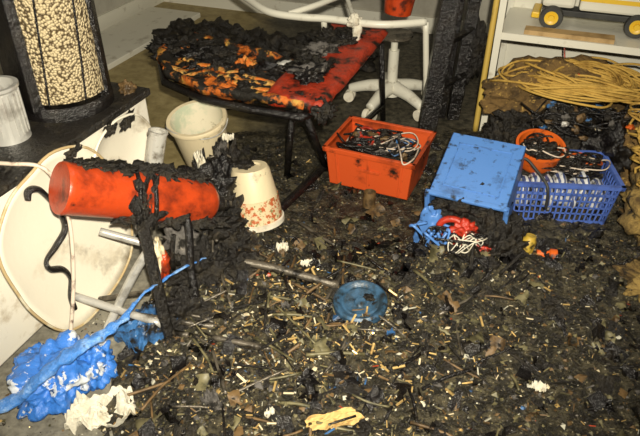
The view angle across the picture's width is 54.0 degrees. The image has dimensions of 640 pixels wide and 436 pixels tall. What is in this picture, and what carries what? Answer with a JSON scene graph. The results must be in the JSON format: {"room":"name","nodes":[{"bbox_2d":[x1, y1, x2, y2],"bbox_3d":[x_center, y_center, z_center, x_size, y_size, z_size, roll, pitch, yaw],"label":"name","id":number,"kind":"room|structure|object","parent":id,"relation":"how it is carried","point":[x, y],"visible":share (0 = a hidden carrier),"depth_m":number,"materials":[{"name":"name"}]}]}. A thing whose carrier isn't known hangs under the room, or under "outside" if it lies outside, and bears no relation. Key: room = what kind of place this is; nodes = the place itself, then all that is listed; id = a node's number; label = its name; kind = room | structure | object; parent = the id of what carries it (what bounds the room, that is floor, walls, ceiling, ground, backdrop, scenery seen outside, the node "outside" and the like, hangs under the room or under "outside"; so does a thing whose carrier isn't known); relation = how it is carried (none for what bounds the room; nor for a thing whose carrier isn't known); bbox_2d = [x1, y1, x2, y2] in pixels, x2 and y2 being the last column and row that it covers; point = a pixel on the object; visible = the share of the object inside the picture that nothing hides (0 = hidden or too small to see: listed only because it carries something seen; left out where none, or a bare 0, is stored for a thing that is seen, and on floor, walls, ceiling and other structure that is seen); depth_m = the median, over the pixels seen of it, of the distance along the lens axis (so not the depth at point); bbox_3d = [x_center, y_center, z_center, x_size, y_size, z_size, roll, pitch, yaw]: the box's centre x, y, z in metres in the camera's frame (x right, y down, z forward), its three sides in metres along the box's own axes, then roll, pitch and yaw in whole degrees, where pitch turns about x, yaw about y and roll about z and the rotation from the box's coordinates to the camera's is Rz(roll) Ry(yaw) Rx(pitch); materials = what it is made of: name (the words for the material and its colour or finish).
{"room":"fire-damaged room","nodes":[
{"label":"fire-damaged room","id":0,"kind":"room"},
{"bbox_2d":[94,0,130,15],"bbox_3d":[-2.491,-1.352,2.542,0.100,2.500,5.950,12,37,17],"label":"wall","id":1,"kind":"structure","parent":0,"point":[101,6],"depth_m":4.85,"materials":[{"name":"white paint"}]},
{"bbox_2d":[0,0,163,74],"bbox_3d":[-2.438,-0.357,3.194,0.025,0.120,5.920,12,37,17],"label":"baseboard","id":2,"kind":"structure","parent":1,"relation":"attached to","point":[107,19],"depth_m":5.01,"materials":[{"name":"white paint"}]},
{"bbox_2d":[100,7,199,69],"bbox_3d":[-1.452,-1.314,4.631,0.470,0.040,1.450,12,37,17],"label":"board","id":3,"kind":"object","parent":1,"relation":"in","point":[127,38],"depth_m":4.72,"materials":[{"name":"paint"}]},
{"bbox_2d":[146,325,189,337],"bbox_3d":[-0.575,0.384,2.180,0.255,0.030,0.089,0,35,0],"label":"rod","id":4,"kind":"object","parent":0,"point":[185,334],"depth_m":2.15,"materials":[{"name":"grey metal"}]},
{"bbox_2d":[0,2,632,435],"bbox_3d":[-0.087,0.242,2.531,5.250,0.100,6.150,12,37,17],"label":"floor","id":5,"kind":"structure","parent":0,"point":[143,71],"depth_m":3.69,"materials":[{"name":"concrete"}]},
{"bbox_2d":[6,329,118,421],"bbox_3d":[-0.820,0.469,1.959,0.334,0.176,0.312,0,35,0],"label":"bag","id":6,"kind":"object","parent":5,"relation":"on","point":[93,369],"visible":0.78,"depth_m":1.90,"materials":[{"name":"blue plastic"}]},
{"bbox_2d":[0,74,150,366],"bbox_3d":[-1.270,0.106,2.114,0.652,0.600,1.650,12,37,17],"label":"base cabinet","id":7,"kind":"object","parent":5,"relation":"on","point":[18,325],"visible":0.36,"depth_m":2.10,"materials":[{"name":"white wood"}]},
{"bbox_2d":[0,74,150,196],"bbox_3d":[-1.270,-0.127,1.951,0.652,0.030,1.650,12,37,17],"label":"countertop","id":8,"kind":"structure","parent":7,"relation":"on","point":[45,138],"depth_m":2.16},
{"bbox_2d":[0,75,31,146],"bbox_3d":[-1.056,-0.354,2.084,0.150,0.190,0.150,0,35,0],"label":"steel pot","id":9,"kind":"object","parent":8,"relation":"on","point":[14,123],"visible":1,"depth_m":2.06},
{"bbox_2d":[0,161,75,329],"bbox_3d":[-1.030,0.051,2.138,0.624,0.609,0.184,24,41,30],"label":"hose","id":10,"kind":"object","parent":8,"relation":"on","point":[72,247],"visible":0.72,"depth_m":2.01,"materials":[{"name":"white plastic"}]},
{"bbox_2d":[0,0,113,122],"bbox_3d":[-0.952,-0.681,2.192,0.356,0.600,0.356,0,35,0],"label":"heater","id":11,"kind":"object","parent":8,"relation":"on","point":[54,49],"visible":0.97,"depth_m":2.14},
{"bbox_2d":[0,78,137,194],"bbox_3d":[-1.080,-0.284,2.074,0.741,0.086,0.932,0,35,0],"label":"remains","id":12,"kind":"object","parent":8,"relation":"on","point":[125,87],"visible":0.98,"depth_m":2.00,"materials":[{"name":"brown"}]},
{"bbox_2d":[0,108,160,331],"bbox_3d":[-0.746,0.001,2.240,0.419,0.628,0.781,0,35,0],"label":"plastic chair","id":13,"kind":"object","parent":5,"relation":"on","point":[35,252],"visible":0.84,"depth_m":2.15,"materials":[{"name":"plastic"}]},
{"bbox_2d":[144,23,388,176],"bbox_3d":[-0.314,-0.669,3.252,1.200,0.570,1.033,14,37,19],"label":"table","id":14,"kind":"object","parent":5,"relation":"on","point":[222,71],"visible":0.99,"depth_m":2.92,"materials":[{"name":"plastic"}]},
{"bbox_2d":[156,32,323,109],"bbox_3d":[-0.385,-0.681,2.967,1.018,0.116,0.527,20,40,26],"label":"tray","id":15,"kind":"object","parent":14,"relation":"on","point":[222,71],"depth_m":2.90,"materials":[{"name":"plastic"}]},
{"bbox_2d":[0,16,639,435],"bbox_3d":[0.310,-0.371,3.087,3.070,0.486,4.085,0,35,0],"label":"debris","id":16,"kind":"object","parent":5,"relation":"on","point":[551,347],"visible":0.63,"depth_m":2.19,"materials":[{"name":"grey wood"}]},
{"bbox_2d":[64,385,135,434],"bbox_3d":[-0.668,0.586,1.904,0.212,0.109,0.136,-15,38,-20],"label":"crumpled paper","id":17,"kind":"object","parent":16,"relation":"on","point":[91,412],"visible":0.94,"depth_m":1.90,"materials":[{"name":"paper"}]},
{"bbox_2d":[0,257,206,413],"bbox_3d":[-0.684,0.374,1.967,0.899,0.161,0.154,-29,44,-35],"label":"tarp","id":18,"kind":"object","parent":16,"relation":"on","point":[68,355],"visible":0.98,"depth_m":1.83,"materials":[{"name":"blue plastic"}]},
{"bbox_2d":[49,156,231,230],"bbox_3d":[-0.566,-0.069,2.088,0.604,0.406,0.215,-23,41,-29],"label":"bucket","id":19,"kind":"object","parent":16,"relation":"on","point":[123,192],"visible":0.96,"depth_m":1.99,"materials":[{"name":"red paint"}]},
{"bbox_2d":[145,127,167,163],"bbox_3d":[-0.588,-0.169,2.213,0.146,0.307,0.068,-19,39,-25],"label":"tube","id":20,"kind":"object","parent":19,"relation":"attached to","point":[157,136],"visible":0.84,"depth_m":2.15,"materials":[{"name":"white plastic"}]},
{"bbox_2d":[113,302,177,352],"bbox_3d":[-0.606,0.369,2.188,0.227,0.124,0.168,-23,41,-29],"label":"rag","id":21,"kind":"object","parent":16,"relation":"on","point":[134,333],"visible":0.56,"depth_m":2.15,"materials":[{"name":"plastic"}]},
{"bbox_2d":[161,250,170,278],"bbox_3d":[-0.535,0.162,2.147,0.049,0.117,0.079,0,35,0],"label":"plastic","id":22,"kind":"object","parent":16,"relation":"on","point":[165,263],"visible":0.62,"depth_m":2.12,"materials":[{"name":"paint"}]},
{"bbox_2d":[154,236,164,271],"bbox_3d":[-0.545,0.122,2.120,0.046,0.128,0.082,0,35,0],"label":"sponge","id":23,"kind":"object","parent":22,"relation":"on","point":[159,248],"visible":0.59,"depth_m":2.10,"materials":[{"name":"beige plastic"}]},
{"bbox_2d":[137,211,215,339],"bbox_3d":[-0.479,0.198,2.107,0.258,0.432,0.284,28,44,34],"label":"charred tube frame","id":24,"kind":"object","parent":16,"relation":"on","point":[147,244],"visible":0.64,"depth_m":2.11,"materials":[{"name":"black metal"}]},
{"bbox_2d":[166,100,228,166],"bbox_3d":[-0.549,-0.350,2.879,0.283,0.315,0.293,0,35,0],"label":"bucket","id":25,"kind":"object","parent":16,"relation":"on","point":[194,125],"visible":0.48,"depth_m":2.86,"materials":[{"name":"beige plastic"}]},
{"bbox_2d":[212,334,280,351],"bbox_3d":[-0.240,0.420,2.089,0.245,0.025,0.079,0,35,0],"label":"rod","id":26,"kind":"object","parent":16,"relation":"on","point":[218,338],"depth_m":2.08,"materials":[{"name":"grey metal"}]},
{"bbox_2d":[230,158,284,232],"bbox_3d":[-0.266,-0.087,2.628,0.229,0.280,0.232,0,35,0],"label":"plastic pot","id":27,"kind":"object","parent":16,"relation":"on","point":[261,205],"visible":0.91,"depth_m":2.57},
{"bbox_2d":[224,254,339,287],"bbox_3d":[-0.179,0.195,2.367,0.512,0.104,0.035,6,35,8],"label":"pipe","id":28,"kind":"object","parent":16,"relation":"on","point":[257,264],"visible":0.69,"depth_m":2.35,"materials":[{"name":"metal"}]},
{"bbox_2d":[260,164,327,232],"bbox_3d":[-0.155,-0.066,2.805,0.052,0.052,0.784,17,38,23],"label":"plank","id":29,"kind":"object","parent":16,"relation":"on","point":[318,171],"visible":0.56,"depth_m":2.90,"materials":[{"name":"black wood"}]},
{"bbox_2d":[291,218,334,245],"bbox_3d":[-0.030,0.057,2.647,0.248,0.021,0.012,28,44,34],"label":"rod","id":30,"kind":"object","parent":16,"relation":"on","point":[292,219],"visible":1,"depth_m":2.64,"materials":[{"name":"metal"}]},
{"bbox_2d":[319,271,344,308],"bbox_3d":[0.045,0.266,2.323,0.012,0.012,0.219,14,38,20],"label":"rod","id":31,"kind":"object","parent":16,"relation":"on","point":[343,272],"visible":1,"depth_m":2.31,"materials":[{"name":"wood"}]},
{"bbox_2d":[333,280,387,323],"bbox_3d":[0.145,0.303,2.250,0.198,0.066,0.196,0,35,0],"label":"round lid","id":32,"kind":"object","parent":16,"relation":"on","point":[356,294],"visible":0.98,"depth_m":2.24,"materials":[{"name":"plastic"}]},
{"bbox_2d":[362,189,375,208],"bbox_3d":[0.222,-0.086,2.826,0.060,0.081,0.063,0,35,0],"label":"tin can","id":33,"kind":"object","parent":16,"relation":"on","point":[369,196],"visible":1,"depth_m":2.81,"materials":[{"name":"brown metal"}]},
{"bbox_2d":[322,116,436,199],"bbox_3d":[0.284,-0.298,2.994,0.444,0.224,0.377,14,37,19],"label":"crate","id":34,"kind":"object","parent":16,"relation":"on","point":[389,159],"visible":1,"depth_m":2.91,"materials":[{"name":"orange plastic"}]},
{"bbox_2d":[438,290,485,315],"bbox_3d":[0.510,0.304,2.251,0.207,0.032,0.012,-18,39,-23],"label":"rod","id":35,"kind":"object","parent":16,"relation":"on","point":[483,291],"visible":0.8,"depth_m":2.25,"materials":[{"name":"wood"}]},
{"bbox_2d":[523,233,536,253],"bbox_3d":[0.816,0.104,2.469,0.066,0.088,0.061,0,35,0],"label":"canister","id":36,"kind":"object","parent":16,"relation":"on","point":[530,237],"visible":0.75,"depth_m":2.45,"materials":[{"name":"plastic"}]},
{"bbox_2d":[537,249,557,258],"bbox_3d":[0.900,0.150,2.491,0.084,0.056,0.057,0,35,0],"label":"fragments","id":37,"kind":"object","parent":16,"relation":"on","point":[552,252],"visible":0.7,"depth_m":2.48,"materials":[{"name":"plastic"}]},
{"bbox_2d":[480,54,639,220],"bbox_3d":[1.352,-0.364,2.852,0.816,0.401,1.483,-12,37,-16],"label":"pile","id":38,"kind":"object","parent":16,"relation":"on","point":[524,79],"visible":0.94,"depth_m":3.04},
{"bbox_2d":[513,129,625,224],"bbox_3d":[1.044,-0.177,2.742,0.501,0.320,0.340,3,35,4],"label":"basket","id":39,"kind":"object","parent":16,"relation":"on","point":[553,174],"visible":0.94,"depth_m":2.69,"materials":[{"name":"plastic"}]},
{"bbox_2d":[516,129,565,173],"bbox_3d":[0.952,-0.277,2.733,0.212,0.148,0.209,0,35,0],"label":"bowl","id":40,"kind":"object","parent":39,"relation":"on","point":[545,152],"depth_m":2.70,"materials":[{"name":"plastic"}]},
{"bbox_2d":[612,169,639,302],"bbox_3d":[1.406,0.014,2.472,0.408,0.336,0.856,14,37,19],"label":"sack","id":41,"kind":"object","parent":16,"relation":"on","point":[629,219],"visible":0.95,"depth_m":2.51,"materials":[{"name":"beige fabric"}]},
{"bbox_2d":[244,0,428,91],"bbox_3d":[0.050,-0.889,3.473,1.132,0.646,0.549,0,35,0],"label":"frame","id":42,"kind":"object","parent":5,"relation":"on","point":[354,21],"visible":0.9,"depth_m":3.19,"materials":[{"name":"paint"}]},
{"bbox_2d":[343,28,422,120],"bbox_3d":[0.418,-0.861,3.640,0.555,0.435,0.537,0,35,0],"label":"chair base","id":43,"kind":"object","parent":5,"relation":"on","point":[394,87],"visible":0.7,"depth_m":3.59,"materials":[{"name":"white paint"}]},
{"bbox_2d":[418,0,487,131],"bbox_3d":[0.699,-1.045,3.192,0.448,1.258,0.176,-28,44,-34],"label":"post","id":44,"kind":"object","parent":5,"relation":"on","point":[472,39],"visible":0.98,"depth_m":3.30,"materials":[{"name":"black wood"}]},
{"bbox_2d":[409,133,525,257],"bbox_3d":[0.626,-0.020,2.555,0.414,0.473,0.569,15,38,20],"label":"plastic stool","id":45,"kind":"object","parent":5,"relation":"on","point":[474,175],"visible":0.7,"depth_m":2.44,"materials":[{"name":"plastic"}]},
{"bbox_2d":[473,0,499,130],"bbox_3d":[0.872,-1.111,3.068,0.032,1.501,0.076,20,40,26],"label":"pole","id":46,"kind":"object","parent":5,"relation":"on","point":[495,7],"visible":0.94,"depth_m":3.25,"materials":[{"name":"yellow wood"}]},
{"bbox_2d":[479,0,639,130],"bbox_3d":[1.842,-1.080,2.938,1.862,1.600,0.510,12,37,17],"label":"metal shelving","id":47,"kind":"object","parent":5,"relation":"on","point":[514,44],"visible":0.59,"depth_m":3.28,"materials":[{"name":"white metal"}]},
{"bbox_2d":[524,25,614,44],"bbox_3d":[1.227,-0.903,3.098,0.420,0.024,0.075,12,37,17],"label":"batten","id":48,"kind":"object","parent":47,"relation":"on","point":[529,30],"visible":1,"depth_m":3.08,"materials":[{"name":"brown wood"}]},
{"bbox_2d":[531,0,639,38],"bbox_3d":[1.391,-1.084,3.149,0.600,0.261,0.226,12,37,17],"label":"toy truck","id":49,"kind":"object","parent":47,"relation":"on","point":[553,12],"visible":1,"depth_m":3.12,"materials":[{"name":"white plastic"}]},
{"bbox_2d":[285,0,507,23],"bbox_3d":[0.997,-2.443,4.099,5.250,2.500,0.100,12,37,17],"label":"wall","id":50,"kind":"structure","parent":0,"point":[428,8],"depth_m":4.75,"materials":[{"name":"white paint"}]},
{"bbox_2d":[164,0,501,41],"bbox_3d":[0.984,-1.433,4.731,5.030,0.120,0.025,12,37,17],"label":"baseboard","id":51,"kind":"structure","parent":50,"relation":"attached to","point":[239,5],"depth_m":5.04,"materials":[{"name":"white paint"}]},
{"bbox_2d":[384,0,414,16],"bbox_3d":[0.410,-1.104,3.207,0.170,0.125,0.170,0,35,0],"label":"tub","id":52,"kind":"object","parent":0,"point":[398,8],"visible":1,"depth_m":3.17,"materials":[{"name":"paint"}]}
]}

